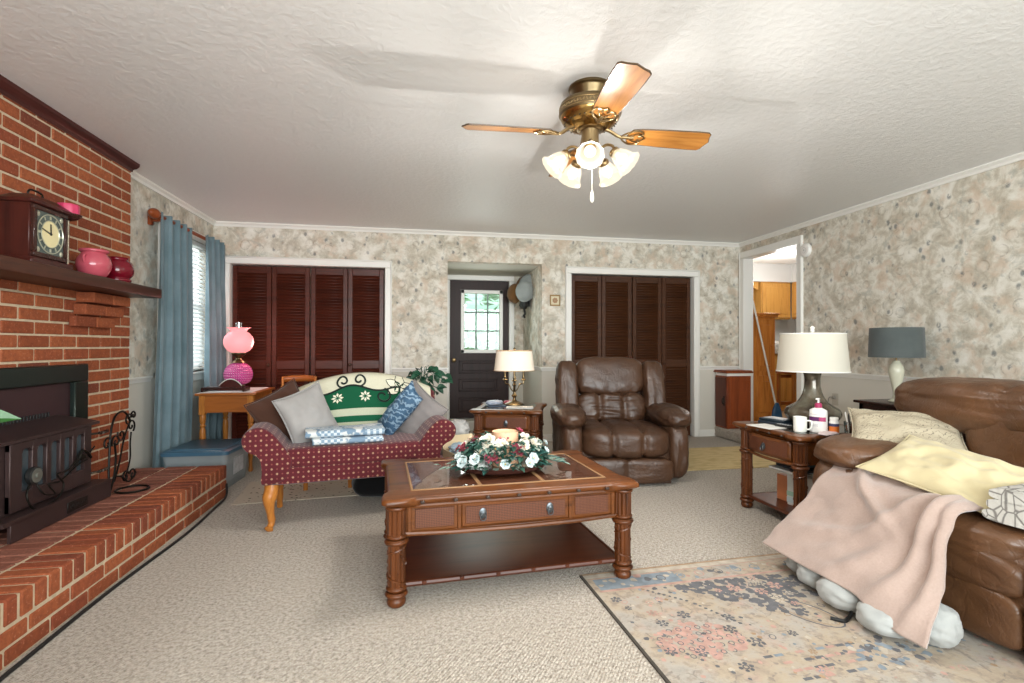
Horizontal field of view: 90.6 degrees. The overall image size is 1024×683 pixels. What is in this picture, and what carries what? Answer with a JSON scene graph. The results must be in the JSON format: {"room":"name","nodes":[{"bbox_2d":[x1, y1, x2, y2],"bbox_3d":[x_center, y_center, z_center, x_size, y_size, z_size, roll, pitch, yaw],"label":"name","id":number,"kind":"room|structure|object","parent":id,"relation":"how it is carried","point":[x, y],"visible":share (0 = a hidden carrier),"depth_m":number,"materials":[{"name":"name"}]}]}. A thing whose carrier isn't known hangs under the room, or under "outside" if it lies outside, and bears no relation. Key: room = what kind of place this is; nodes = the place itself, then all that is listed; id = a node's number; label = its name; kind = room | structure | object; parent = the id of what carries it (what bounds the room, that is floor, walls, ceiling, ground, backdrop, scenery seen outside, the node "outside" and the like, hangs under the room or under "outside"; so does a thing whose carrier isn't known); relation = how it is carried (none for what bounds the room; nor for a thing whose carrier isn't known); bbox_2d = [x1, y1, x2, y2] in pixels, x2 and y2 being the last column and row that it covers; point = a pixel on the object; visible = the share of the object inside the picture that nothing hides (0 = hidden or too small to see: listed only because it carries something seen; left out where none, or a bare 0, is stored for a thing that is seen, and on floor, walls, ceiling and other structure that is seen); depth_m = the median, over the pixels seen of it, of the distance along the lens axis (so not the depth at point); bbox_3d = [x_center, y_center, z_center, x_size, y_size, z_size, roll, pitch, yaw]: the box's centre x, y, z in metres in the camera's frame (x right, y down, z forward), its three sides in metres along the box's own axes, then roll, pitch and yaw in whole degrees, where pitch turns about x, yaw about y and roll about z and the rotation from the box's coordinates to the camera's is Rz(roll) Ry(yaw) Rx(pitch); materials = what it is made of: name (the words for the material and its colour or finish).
{"room":"living room","nodes":[
{"label":"living room","id":0,"kind":"room"},
{"bbox_2d":[0,93,130,478],"bbox_3d":[-2.478,-0.079,1.882,0.120,2.440,3.525,0,-1,-10],"label":"wall","id":1,"kind":"structure","parent":0,"point":[35,330],"depth_m":3.01,"materials":[{"name":"red brick"}]},
{"bbox_2d":[0,74,139,171],"bbox_3d":[-2.467,-1.265,1.948,0.157,0.068,3.490,0,-1,-10],"label":"trim","id":2,"kind":"structure","parent":1,"relation":"attached to","point":[9,89],"depth_m":2.90,"materials":[{"name":"brown wood"}]},
{"bbox_2d":[0,254,161,298],"bbox_3d":[-2.305,-0.345,1.995,0.270,0.065,3.100,0,-1,-10],"label":"mantel shelf","id":3,"kind":"object","parent":1,"relation":"attached to","point":[11,268],"visible":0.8,"depth_m":2.66,"materials":[{"name":"brown wood"}]},
{"bbox_2d":[0,189,72,269],"bbox_3d":[-2.430,-0.573,2.584,0.170,0.399,0.302,0,-1,-10],"label":"mantel clock","id":4,"kind":"object","parent":3,"relation":"on","point":[34,228],"visible":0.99,"depth_m":2.48,"materials":[{"name":"brown wood"}]},
{"bbox_2d":[75,248,111,276],"bbox_3d":[-2.443,-0.454,2.962,0.169,0.166,0.169,0,-1,35],"label":"vase","id":5,"kind":"object","parent":3,"relation":"on","point":[94,261],"visible":0.94,"depth_m":2.91,"materials":[{"name":"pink ceramic"}]},
{"bbox_2d":[107,256,133,282],"bbox_3d":[-2.475,-0.447,3.198,0.181,0.158,0.201,0,-1,31],"label":"vase","id":6,"kind":"object","parent":3,"relation":"on","point":[122,269],"visible":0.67,"depth_m":3.14,"materials":[{"name":"red ceramic"}]},
{"bbox_2d":[69,292,129,327],"bbox_3d":[-2.607,-0.194,3.220,0.102,0.210,0.450,0,-1,-10],"label":"corbel","id":7,"kind":"object","parent":1,"relation":"attached to","point":[91,298],"visible":1,"depth_m":3.15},
{"bbox_2d":[130,151,1023,246],"bbox_3d":[0.585,-1.269,1.966,6.170,0.045,8.040,0,-1,-10],"label":"trim","id":8,"kind":"structure","parent":1,"relation":"attached to","point":[1017,157],"depth_m":5.44,"materials":[{"name":"white paint"}]},
{"bbox_2d":[127,178,212,470],"bbox_3d":[-2.523,-0.083,1.456,0.120,2.440,8.160,0,-1,-10],"label":"wall","id":9,"kind":"structure","parent":0,"point":[143,244],"depth_m":4.05,"materials":[{"name":"paper"}]},
{"bbox_2d":[147,208,205,240],"bbox_3d":[-2.958,-0.990,4.620,0.142,0.106,1.432,0,-1,-10],"label":"curtain rod","id":10,"kind":"object","parent":9,"relation":"attached to","point":[153,214],"visible":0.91,"depth_m":4.07,"materials":[{"name":"brown wood"}]},
{"bbox_2d":[152,212,192,467],"bbox_3d":[-2.845,0.054,4.265,0.101,2.174,0.642,0,-1,-11],"label":"curtain","id":11,"kind":"object","parent":10,"relation":"hanging from","point":[173,402],"visible":0.91,"depth_m":4.26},
{"bbox_2d":[204,235,226,460],"bbox_3d":[-2.968,0.060,5.087,0.109,2.174,0.524,0,-1,-10],"label":"curtain","id":12,"kind":"object","parent":10,"relation":"hanging from","point":[215,353],"visible":0.79,"depth_m":4.97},
{"bbox_2d":[157,215,205,380],"bbox_3d":[-3.093,-0.346,4.759,0.170,1.450,1.090,0,-1,-10],"label":"window","id":13,"kind":"structure","parent":9,"relation":"in","point":[198,375],"depth_m":4.95,"materials":[{"name":"white paint"}]},
{"bbox_2d":[192,240,205,369],"bbox_3d":[-3.087,-0.352,4.760,0.053,1.262,0.930,0,-1,-10],"label":"window blind","id":14,"kind":"object","parent":13,"relation":"attached to","point":[198,349],"visible":0.27,"depth_m":5.08,"materials":[{"name":"white plastic"}]},
{"bbox_2d":[233,265,384,382],"bbox_3d":[-2.273,0.056,5.865,1.800,2.240,0.429,0,-1,-10],"label":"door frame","id":15,"kind":"structure","parent":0,"point":[233,265],"depth_m":6.02,"materials":[{"name":"brown"}]},
{"bbox_2d":[0,431,786,682],"bbox_3d":[0.476,1.213,2.515,6.770,0.120,9.600,0,-1,-10],"label":"floor","id":16,"kind":"structure","parent":0,"point":[234,600],"depth_m":2.19,"materials":[{"name":"carpet"}]},
{"bbox_2d":[0,465,225,671],"bbox_3d":[-2.120,1.022,1.984,0.628,0.240,3.523,0,-1,-10],"label":"brick hearth","id":17,"kind":"object","parent":16,"relation":"on","point":[48,575],"visible":0.82,"depth_m":2.35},
{"bbox_2d":[0,364,110,543],"bbox_3d":[-2.417,0.520,2.588,0.286,0.777,1.110,0,-1,-10],"label":"fireplace insert","id":18,"kind":"object","parent":17,"relation":"on","point":[50,401],"depth_m":2.61,"materials":[{"name":"black metal"}]},
{"bbox_2d":[1,412,49,425],"bbox_3d":[-2.527,0.408,2.530,0.012,0.035,0.593,0,-1,-10],"label":"vent grille","id":19,"kind":"object","parent":18,"relation":"attached to","point":[26,417],"depth_m":2.67,"materials":[{"name":"black"}]},
{"bbox_2d":[103,410,150,493],"bbox_3d":[-2.351,0.673,3.173,0.198,0.482,0.348,0,-1,-10],"label":"iron stand","id":20,"kind":"object","parent":17,"relation":"on","point":[110,443],"visible":0.99,"depth_m":3.13,"materials":[{"name":"black"}]},
{"bbox_2d":[0,483,227,681],"bbox_3d":[-1.823,1.093,2.251,0.062,0.108,3.095,0,-1,-10],"label":"cord","id":21,"kind":"object","parent":16,"relation":"on","point":[34,651],"visible":1,"depth_m":2.21,"materials":[{"name":"black plastic"}]},
{"bbox_2d":[159,438,242,481],"bbox_3d":[-2.480,0.999,4.147,0.500,0.323,0.550,0,-1,-8],"label":"storage bin","id":22,"kind":"object","parent":16,"relation":"on","point":[201,447],"visible":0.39,"depth_m":4.08,"materials":[{"name":"blue plastic"}]},
{"bbox_2d":[194,387,274,471],"bbox_3d":[-2.588,0.812,4.780,0.500,0.708,0.630,0,-1,-10],"label":"writing desk","id":23,"kind":"object","parent":16,"relation":"on","point":[224,403],"visible":0.6,"depth_m":4.50,"materials":[{"name":"brown wood"}]},
{"bbox_2d":[201,387,268,392],"bbox_3d":[-2.584,0.456,4.763,0.420,0.004,0.522,0,-1,-10],"label":"table runner","id":24,"kind":"object","parent":23,"relation":"on","point":[252,389],"visible":0.66,"depth_m":4.58,"materials":[{"name":"white fabric"}]},
{"bbox_2d":[201,379,249,391],"bbox_3d":[-2.595,0.396,4.599,0.362,0.111,0.160,0,-1,-10],"label":"rack","id":25,"kind":"object","parent":24,"relation":"on","point":[226,385],"visible":1,"depth_m":4.64,"materials":[{"name":"brown wood"}]},
{"bbox_2d":[223,322,253,385],"bbox_3d":[-2.597,0.136,4.814,0.257,0.635,0.257,0,-1,-29],"label":"lamp","id":26,"kind":"object","parent":24,"relation":"on","point":[238,341],"visible":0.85,"depth_m":4.74,"materials":[{"name":"pink glass"}]},
{"bbox_2d":[231,480,358,504],"bbox_3d":[-1.466,1.158,4.045,1.250,0.006,0.620,0,-1,-16],"label":"rug","id":27,"kind":"object","parent":16,"relation":"on","point":[253,492],"visible":0.52,"depth_m":3.87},
{"bbox_2d":[351,477,384,496],"bbox_3d":[-0.910,1.046,3.894,0.614,0.244,0.276,0,-1,-22],"label":"bag","id":28,"kind":"object","parent":27,"relation":"on","point":[364,487],"visible":0.19,"depth_m":3.71,"materials":[{"name":"black fabric"}]},
{"bbox_2d":[281,375,316,386],"bbox_3d":[-2.193,0.762,5.142,0.380,0.819,0.453,0,-1,-13],"label":"wooden chair","id":29,"kind":"object","parent":16,"relation":"on","point":[296,377],"visible":0.27,"depth_m":5.34,"materials":[{"name":"brown wood"}]},
{"bbox_2d":[241,388,455,531],"bbox_3d":[-1.107,0.703,3.545,1.304,0.919,0.718,0,-1,-19],"label":"settee","id":30,"kind":"object","parent":16,"relation":"on","point":[283,462],"visible":0.53,"depth_m":3.17,"materials":[{"name":"red fabric"}]},
{"bbox_2d":[243,378,298,439],"bbox_3d":[-1.532,0.511,3.418,0.144,0.520,0.512,0,-1,33],"label":"cushion","id":31,"kind":"object","parent":30,"relation":"on","point":[263,410],"visible":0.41,"depth_m":3.32,"materials":[{"name":"brown fabric"}]},
{"bbox_2d":[272,381,338,443],"bbox_3d":[-1.354,0.496,3.366,0.158,0.458,0.452,0,-1,42],"label":"cushion","id":32,"kind":"object","parent":30,"relation":"on","point":[308,407],"visible":0.77,"depth_m":3.30,"materials":[{"name":"grey fabric"}]},
{"bbox_2d":[305,423,384,445],"bbox_3d":[-1.096,0.605,3.329,0.486,0.096,0.256,0,-1,-21],"label":"quilt","id":33,"kind":"object","parent":30,"relation":"on","point":[370,432],"visible":1,"depth_m":3.24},
{"bbox_2d":[299,372,430,424],"bbox_3d":[-1.108,0.447,3.818,0.980,0.422,0.260,0,-1,-19],"label":"throw blanket","id":34,"kind":"object","parent":30,"relation":"on","point":[358,398],"visible":0.59,"depth_m":3.77,"materials":[{"name":"green fabric"}]},
{"bbox_2d":[377,380,422,434],"bbox_3d":[-0.797,0.491,3.592,0.415,0.433,0.150,0,-1,17],"label":"cushion","id":35,"kind":"object","parent":30,"relation":"on","point":[408,400],"visible":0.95,"depth_m":3.54,"materials":[{"name":"blue fabric"}]},
{"bbox_2d":[397,379,448,433],"bbox_3d":[-0.706,0.535,3.699,0.530,0.518,0.155,0,-1,14],"label":"cushion","id":36,"kind":"object","parent":30,"relation":"on","point":[428,407],"visible":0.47,"depth_m":3.63,"materials":[{"name":"grey fabric"}]},
{"bbox_2d":[441,419,469,455],"bbox_3d":[-0.542,0.931,4.423,0.445,0.514,0.444,0,-1,-10],"label":"blanket","id":37,"kind":"object","parent":16,"relation":"on","point":[462,427],"visible":0.13,"depth_m":4.33,"materials":[{"name":"white fabric"}]},
{"bbox_2d":[443,433,472,456],"bbox_3d":[-0.362,0.970,4.039,0.300,0.389,0.404,0,-1,-30],"label":"cardboard box","id":38,"kind":"object","parent":16,"relation":"on","point":[457,438],"visible":0.17,"depth_m":4.15,"materials":[{"name":"beige"}]},
{"bbox_2d":[469,402,546,451],"bbox_3d":[-0.017,0.882,4.664,0.640,0.577,0.660,0,-1,8],"label":"end table","id":39,"kind":"object","parent":16,"relation":"on","point":[489,419],"visible":0.47,"depth_m":4.39,"materials":[{"name":"brown wood"}]},
{"bbox_2d":[494,347,534,405],"bbox_3d":[0.022,0.324,4.724,0.387,0.540,0.311,0,-1,-10],"label":"lamp","id":40,"kind":"object","parent":39,"relation":"on","point":[514,361],"visible":0.99,"depth_m":4.62,"materials":[{"name":"gold metal"}]},
{"bbox_2d":[381,450,638,608],"bbox_3d":[-0.068,0.913,2.678,1.210,0.480,0.820,0,-1,-15],"label":"coffee table","id":41,"kind":"object","parent":16,"relation":"on","point":[443,525],"visible":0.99,"depth_m":2.42,"materials":[{"name":"brown wood"}]},
{"bbox_2d":[434,427,568,475],"bbox_3d":[-0.045,0.563,2.654,0.734,0.220,0.376,0,-1,-14],"label":"flower arrangement","id":42,"kind":"object","parent":41,"relation":"on","point":[497,452],"visible":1,"depth_m":2.56,"materials":[{"name":"white plant"}]},
{"bbox_2d":[492,429,517,466],"bbox_3d":[-0.036,0.566,2.683,0.142,0.184,0.142,0,-1,-14],"label":"candle","id":43,"kind":"object","parent":42,"relation":"on","point":[501,435],"depth_m":2.63,"materials":[{"name":"beige wax"}]},
{"bbox_2d":[406,522,614,586],"bbox_3d":[-0.068,1.070,2.675,1.086,0.026,0.699,0,-1,-15],"label":"shelf","id":44,"kind":"object","parent":41,"relation":"attached to","point":[431,559],"depth_m":2.54,"materials":[{"name":"brown wood"}]},
{"bbox_2d":[550,357,690,483],"bbox_3d":[0.920,0.655,4.519,1.172,1.032,0.996,0,0,-2],"label":"recliner","id":45,"kind":"object","parent":16,"relation":"on","point":[614,411],"visible":0.93,"depth_m":4.27,"materials":[{"name":"brown leather"}]},
{"bbox_2d":[578,393,645,421],"bbox_3d":[0.915,0.621,4.714,0.650,0.307,0.256,0,0,-2],"label":"lumbar cushion","id":46,"kind":"object","parent":45,"relation":"on","point":[600,407],"depth_m":4.62,"materials":[{"name":"brown leather"}]},
{"bbox_2d":[687,446,782,470],"bbox_3d":[2.046,1.174,5.136,1.500,0.008,0.920,0,-1,-10],"label":"rug","id":47,"kind":"object","parent":16,"relation":"on","point":[707,458],"visible":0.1,"depth_m":5.02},
{"bbox_2d":[732,421,850,514],"bbox_3d":[1.980,0.865,3.368,0.721,0.597,0.660,0,-1,-10],"label":"end table","id":48,"kind":"object","parent":16,"relation":"on","point":[796,449],"visible":0.45,"depth_m":3.25,"materials":[{"name":"brown wood"}]},
{"bbox_2d":[748,492,792,514],"bbox_3d":[1.979,1.079,3.366,0.594,0.024,0.534,0,-1,-10],"label":"shelf","id":49,"kind":"object","parent":48,"relation":"attached to","point":[770,499],"depth_m":3.41,"materials":[{"name":"brown wood"}]},
{"bbox_2d":[758,416,792,424],"bbox_3d":[1.834,0.547,3.507,0.140,0.040,0.200,0,-1,-25],"label":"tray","id":50,"kind":"object","parent":48,"relation":"on","point":[769,419],"visible":0.73,"depth_m":3.47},
{"bbox_2d":[777,473,786,501],"bbox_3d":[1.853,0.983,3.390,0.050,0.170,0.160,0,-1,-15],"label":"book","id":51,"kind":"object","parent":48,"relation":"on","point":[781,477],"visible":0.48,"depth_m":3.42,"materials":[{"name":"brown paper"}]},
{"bbox_2d":[787,474,812,505],"bbox_3d":[1.905,0.962,3.267,0.143,0.210,0.190,0,-1,-20],"label":"book","id":52,"kind":"object","parent":48,"relation":"on","point":[789,477],"visible":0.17,"depth_m":3.30,"materials":[{"name":"grey"}]},
{"bbox_2d":[793,416,812,432],"bbox_3d":[1.810,0.517,3.163,0.099,0.095,0.078,0,-1,13],"label":"mug","id":53,"kind":"object","parent":48,"relation":"on","point":[799,422],"visible":1,"depth_m":3.13,"materials":[{"name":"white ceramic"}]},
{"bbox_2d":[776,326,850,427],"bbox_3d":[2.005,0.231,3.383,0.436,0.672,0.436,0,-1,-13],"label":"lamp","id":54,"kind":"object","parent":48,"relation":"on","point":[812,354],"visible":0.84,"depth_m":3.25,"materials":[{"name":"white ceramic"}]},
{"bbox_2d":[809,398,827,432],"bbox_3d":[1.904,0.458,3.150,0.064,0.213,0.102,1,-1,-40],"label":"lotion bottle","id":55,"kind":"object","parent":48,"relation":"on","point":[818,415],"visible":0.89,"depth_m":3.13,"materials":[{"name":"white plastic"}]},
{"bbox_2d":[579,553,1023,682],"bbox_3d":[1.964,1.139,1.023,2.501,0.008,3.606,0,-1,-13],"label":"rug","id":56,"kind":"object","parent":16,"relation":"on","point":[750,619],"visible":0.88,"depth_m":1.96,"materials":[{"name":"fabric"}]},
{"bbox_2d":[796,564,820,588],"bbox_3d":[1.458,1.077,2.369,0.257,0.142,0.166,0,-1,-16],"label":"sack","id":57,"kind":"object","parent":56,"relation":"on","point":[804,575],"visible":0.29,"depth_m":2.31,"materials":[{"name":"white fabric"}]},
{"bbox_2d":[816,576,859,612],"bbox_3d":[1.465,1.082,2.190,0.266,0.132,0.225,0,-1,-19],"label":"sack","id":58,"kind":"object","parent":56,"relation":"on","point":[833,594],"visible":0.34,"depth_m":2.13,"materials":[{"name":"white fabric"}]},
{"bbox_2d":[856,601,903,638],"bbox_3d":[1.496,1.083,2.005,0.266,0.119,0.194,0,-1,-22],"label":"sack","id":59,"kind":"object","parent":56,"relation":"on","point":[873,619],"visible":0.34,"depth_m":1.94,"materials":[{"name":"white fabric"}]},
{"bbox_2d":[812,377,1023,649],"bbox_3d":[2.272,0.663,1.891,1.012,0.963,2.172,0,-1,-10],"label":"sofa","id":60,"kind":"object","parent":56,"relation":"on","point":[984,581],"visible":0.48,"depth_m":2.28,"materials":[{"name":"brown leather"}]},
{"bbox_2d":[762,465,983,648],"bbox_3d":[1.664,0.855,2.261,0.634,0.502,0.813,0,-1,-10],"label":"fleece blanket","id":61,"kind":"object","parent":60,"relation":"on","point":[883,540],"visible":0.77,"depth_m":2.14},
{"bbox_2d":[856,434,1023,512],"bbox_3d":[1.928,0.574,2.254,0.362,0.217,0.558,0,-1,-20],"label":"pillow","id":62,"kind":"object","parent":61,"relation":"on","point":[935,467],"visible":0.82,"depth_m":2.20,"materials":[{"name":"yellow fabric"}]},
{"bbox_2d":[847,407,967,450],"bbox_3d":[2.067,0.476,2.666,0.510,0.202,0.310,0,-1,32],"label":"pillow","id":63,"kind":"object","parent":60,"relation":"on","point":[893,426],"visible":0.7,"depth_m":2.63,"materials":[{"name":"fabric"}]},
{"bbox_2d":[947,511,1023,560],"bbox_3d":[2.059,0.772,2.181,0.688,0.168,0.674,0,-1,-10],"label":"seat cushion","id":64,"kind":"object","parent":60,"relation":"on","point":[974,537],"depth_m":1.92,"materials":[{"name":"brown leather"}]},
{"bbox_2d":[965,422,1023,467],"bbox_3d":[2.427,0.535,2.248,0.288,0.468,0.674,0,-1,-10],"label":"cushion","id":65,"kind":"object","parent":60,"relation":"on","point":[1004,441],"depth_m":2.36,"materials":[{"name":"leather"}]},
{"bbox_2d":[982,483,1023,528],"bbox_3d":[2.040,0.619,1.862,0.349,0.132,0.342,0,-1,-20],"label":"pillow","id":66,"kind":"object","parent":60,"relation":"on","point":[1007,505],"visible":1,"depth_m":1.90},
{"bbox_2d":[929,603,963,647],"bbox_3d":[1.604,1.065,1.918,0.160,0.154,0.150,0,-1,-19],"label":"sack","id":67,"kind":"object","parent":56,"relation":"on","point":[947,631],"visible":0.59,"depth_m":1.86,"materials":[{"name":"white fabric"}]},
{"bbox_2d":[853,399,896,410],"bbox_3d":[3.091,0.827,3.966,0.400,0.690,0.600,0,-1,-10],"label":"side table","id":68,"kind":"object","parent":16,"relation":"on","point":[872,404],"visible":0.02,"depth_m":4.07,"materials":[{"name":"brown wood"}]},
{"bbox_2d":[868,327,925,401],"bbox_3d":[3.061,0.187,4.037,0.372,0.590,0.372,0,-1,-10],"label":"lamp","id":69,"kind":"object","parent":68,"relation":"on","point":[886,342],"visible":0.82,"depth_m":3.92,"materials":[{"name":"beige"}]},
{"bbox_2d":[888,360,904,401],"bbox_3d":[3.061,0.317,4.035,0.112,0.330,0.112,0,-1,-10],"label":"lamp base","id":70,"kind":"object","parent":69,"relation":"attached to","point":[896,371],"depth_m":4.01,"materials":[{"name":"beige"}]},
{"bbox_3d":[-0.849,0.877,4.798,0.303,0.587,0.303,0,-1,-10],"label":"plant stand","id":71,"kind":"object","parent":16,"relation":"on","visible":0},
{"bbox_2d":[406,365,452,394],"bbox_3d":[-0.856,0.404,4.818,0.598,0.360,0.487,0,-1,-10],"label":"pothos","id":72,"kind":"object","parent":71,"relation":"on","point":[438,374],"visible":0.48,"depth_m":4.79,"materials":[{"name":"green"}]},
{"bbox_2d":[213,226,739,433],"bbox_3d":[-0.084,-0.038,5.981,6.290,2.440,0.120,0,-1,-10],"label":"wall","id":73,"kind":"structure","parent":0,"point":[420,262],"depth_m":5.92,"materials":[{"name":"paper"}]},
{"bbox_2d":[232,266,309,448],"bbox_3d":[-2.614,0.172,5.503,0.785,1.975,0.062,0,-1,-10],"label":"door","id":74,"kind":"structure","parent":73,"relation":"in","point":[273,302],"depth_m":5.51,"materials":[{"name":"brown wood"}]},
{"bbox_2d":[225,255,391,438],"bbox_3d":[-2.220,0.132,5.568,1.756,2.082,0.130,0,-1,-10],"label":"trim","id":75,"kind":"structure","parent":73,"relation":"attached to","point":[230,261],"depth_m":5.53,"materials":[{"name":"white paint"}]},
{"bbox_2d":[311,268,383,381],"bbox_3d":[-1.831,0.175,5.644,0.778,1.975,0.062,0,-1,-10],"label":"door","id":76,"kind":"structure","parent":73,"relation":"in","point":[347,305],"depth_m":5.65,"materials":[{"name":"brown wood"}]},
{"bbox_2d":[572,275,631,363],"bbox_3d":[1.093,0.187,6.172,0.778,1.975,0.062,0,-1,-10],"label":"door","id":77,"kind":"structure","parent":73,"relation":"in","point":[601,305],"depth_m":6.18,"materials":[{"name":"brown wood"}]},
{"bbox_2d":[565,266,699,436],"bbox_3d":[1.483,0.147,6.237,1.741,2.082,0.130,0,-1,-10],"label":"trim","id":78,"kind":"structure","parent":73,"relation":"attached to","point":[694,275],"depth_m":6.32,"materials":[{"name":"white paint"}]},
{"bbox_2d":[632,277,689,434],"bbox_3d":[1.867,0.190,6.312,0.772,1.975,0.062,0,-1,-10],"label":"door","id":79,"kind":"structure","parent":73,"relation":"in","point":[660,306],"depth_m":6.33,"materials":[{"name":"brown wood"}]},
{"bbox_2d":[448,263,538,276],"bbox_3d":[-0.300,-0.944,6.513,1.112,0.060,0.990,0,-1,-10],"label":"ceiling","id":80,"kind":"structure","parent":0,"point":[453,268],"depth_m":6.44,"materials":[{"name":"beige"}]},
{"bbox_2d":[474,276,522,402],"bbox_3d":[-0.400,0.115,7.040,1.112,2.150,0.100,0,-1,-10],"label":"wall","id":81,"kind":"structure","parent":0,"point":[518,312],"depth_m":7.08,"materials":[{"name":"paper"}]},
{"bbox_2d":[450,280,508,418],"bbox_3d":[-0.448,0.107,6.989,0.817,1.895,0.112,0,-1,-10],"label":"door","id":82,"kind":"structure","parent":81,"relation":"in","point":[475,381],"depth_m":6.98,"materials":[{"name":"paint"}]},
{"bbox_2d":[447,275,513,418],"bbox_3d":[-0.447,0.075,7.022,0.955,1.970,0.120,0,-1,-10],"label":"trim","id":83,"kind":"structure","parent":81,"relation":"attached to","point":[510,279],"depth_m":6.98,"materials":[{"name":"white paint"}]},
{"bbox_2d":[461,458,543,474],"bbox_3d":[-0.049,0.655,2.648,0.468,0.035,0.284,0,-1,-14],"label":"tray","id":84,"kind":"object","parent":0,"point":[483,468],"depth_m":2.54,"materials":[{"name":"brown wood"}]},
{"bbox_2d":[0,0,1023,263],"bbox_3d":[1.616,-1.320,2.996,8.965,0.120,9.900,0,-1,-10],"label":"ceiling","id":85,"kind":"structure","parent":0,"point":[350,113],"depth_m":2.71,"materials":[{"name":"white"}]},
{"bbox_2d":[461,61,710,202],"bbox_3d":[0.390,-0.990,2.574,0.975,0.594,0.989,0,-1,37],"label":"ceiling fan","id":86,"kind":"object","parent":85,"relation":"hanging from","point":[594,105],"visible":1,"depth_m":2.50,"materials":[{"name":"gold metal"}]},
{"bbox_2d":[523,266,539,402],"bbox_3d":[0.285,0.089,6.661,0.100,2.200,1.090,0,-1,-10],"label":"wall","id":87,"kind":"structure","parent":0,"point":[531,323],"depth_m":6.45,"materials":[{"name":"paper"}]},
{"bbox_2d":[515,274,532,301],"bbox_3d":[0.168,-0.695,6.535,0.250,0.374,0.223,0,-1,16],"label":"cap","id":88,"kind":"object","parent":87,"relation":"hanging from","point":[524,289],"visible":0.97,"depth_m":6.47,"materials":[{"name":"grey fabric"}]},
{"bbox_3d":[0.183,-0.611,6.694,0.092,0.300,0.050,0,-1,-10],"label":"coat hook","id":89,"kind":"object","parent":87,"relation":"attached to","visible":0},
{"bbox_2d":[507,277,521,303],"bbox_3d":[0.048,-0.693,6.814,0.223,0.374,0.251,0,-1,-30],"label":"cap","id":90,"kind":"object","parent":89,"relation":"hanging from","point":[511,294],"visible":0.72,"depth_m":6.74,"materials":[{"name":"beige fabric"}]},
{"bbox_2d":[715,426,740,443],"bbox_3d":[2.830,1.123,5.857,0.370,0.130,1.160,0,-1,-10],"label":"floor","id":91,"kind":"structure","parent":0,"point":[734,435],"depth_m":6.09,"materials":[{"name":"carpet"}]},
{"bbox_2d":[713,369,752,428],"bbox_3d":[2.729,0.707,6.279,0.384,0.707,0.290,0,-1,-10],"label":"base cabinet","id":92,"kind":"object","parent":91,"relation":"on","point":[732,386],"visible":0.91,"depth_m":6.17,"materials":[{"name":"brown wood"}]},
{"bbox_2d":[775,285,794,341],"bbox_3d":[3.954,-0.074,8.285,2.475,2.270,0.100,0,-1,-10],"label":"wall","id":93,"kind":"structure","parent":0,"point":[781,326],"depth_m":8.33,"materials":[{"name":"white paint"}]},
{"bbox_2d":[753,282,790,319],"bbox_3d":[4.111,-0.640,8.091,0.520,0.580,0.348,0,-1,-10],"label":"upper cabinet","id":94,"kind":"object","parent":93,"relation":"attached to","point":[771,297],"visible":0.77,"depth_m":7.93,"materials":[{"name":"brown wood"}]},
{"bbox_2d":[740,160,1023,425],"bbox_3d":[3.677,-0.060,2.514,0.120,2.440,8.040,0,-1,-10],"label":"wall","id":95,"kind":"structure","parent":0,"point":[947,260],"depth_m":4.06,"materials":[{"name":"paper"}]},
{"bbox_2d":[128,366,919,383],"bbox_3d":[0.580,0.291,1.962,6.170,0.045,8.060,0,-1,-10],"label":"trim","id":96,"kind":"structure","parent":95,"relation":"attached to","point":[846,375],"depth_m":4.85,"materials":[{"name":"white paint"}]},
{"bbox_2d":[739,235,803,420],"bbox_3d":[3.047,0.029,5.920,0.150,2.320,1.071,0,-1,-10],"label":"trim","id":97,"kind":"structure","parent":95,"relation":"attached to","point":[746,258],"depth_m":6.36,"materials":[{"name":"white paint"}]},
{"bbox_2d":[753,263,795,284],"bbox_3d":[4.047,-1.086,6.329,1.955,0.280,3.800,0,-1,-10],"label":"wall","id":98,"kind":"structure","parent":95,"relation":"attached to","point":[762,272],"depth_m":7.91,"materials":[{"name":"grey paint"}]},
{"bbox_3d":[4.221,1.096,6.444,2.595,0.100,4.000,0,-1,-10],"label":"floor","id":99,"kind":"structure","parent":0,"visible":0},
{"bbox_2d":[753,313,779,420],"bbox_3d":[3.215,0.339,6.726,0.450,1.412,0.430,0,-1,-10],"label":"cabinet","id":100,"kind":"object","parent":99,"relation":"on","point":[763,401],"visible":0.58,"depth_m":6.54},
{"bbox_2d":[753,301,782,417],"bbox_3d":[3.201,0.260,6.338,0.356,1.562,0.121,0,-1,21],"label":"broom","id":101,"kind":"object","parent":99,"relation":"on","point":[776,411],"visible":0.68,"depth_m":6.33,"materials":[{"name":"beige"}]},
{"bbox_2d":[775,354,785,410],"bbox_3d":[3.671,0.622,7.879,0.930,0.870,0.568,0,-1,-10],"label":"base cabinet","id":102,"kind":"object","parent":99,"relation":"on","point":[783,380],"visible":0.05,"depth_m":7.66,"materials":[{"name":"brown wood"}]},
{"bbox_2d":[775,371,796,407],"bbox_3d":[3.769,0.721,6.690,0.400,0.650,0.340,0,-1,-10],"label":"stool","id":103,"kind":"object","parent":99,"relation":"on","point":[792,375],"visible":0.3,"depth_m":6.78,"materials":[{"name":"brown wood"}]},
{"label":"outside","id":104,"kind":"structure","parent":0,"visible":0},
{"bbox_3d":[-2.793,1.658,15.436,18.000,0.100,16.600,0,-1,-10],"label":"lawn","id":105,"kind":"structure","parent":104,"visible":0},
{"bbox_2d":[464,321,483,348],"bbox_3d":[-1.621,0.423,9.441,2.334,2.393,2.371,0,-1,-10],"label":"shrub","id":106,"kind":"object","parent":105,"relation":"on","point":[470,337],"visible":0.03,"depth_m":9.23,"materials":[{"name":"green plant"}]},
{"bbox_2d":[464,294,498,348],"bbox_3d":[-0.427,-0.739,12.904,3.975,4.781,3.928,0,-1,-10],"label":"shrub","id":107,"kind":"object","parent":105,"relation":"on","point":[494,297],"visible":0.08,"depth_m":11.88,"materials":[{"name":"green plant"}]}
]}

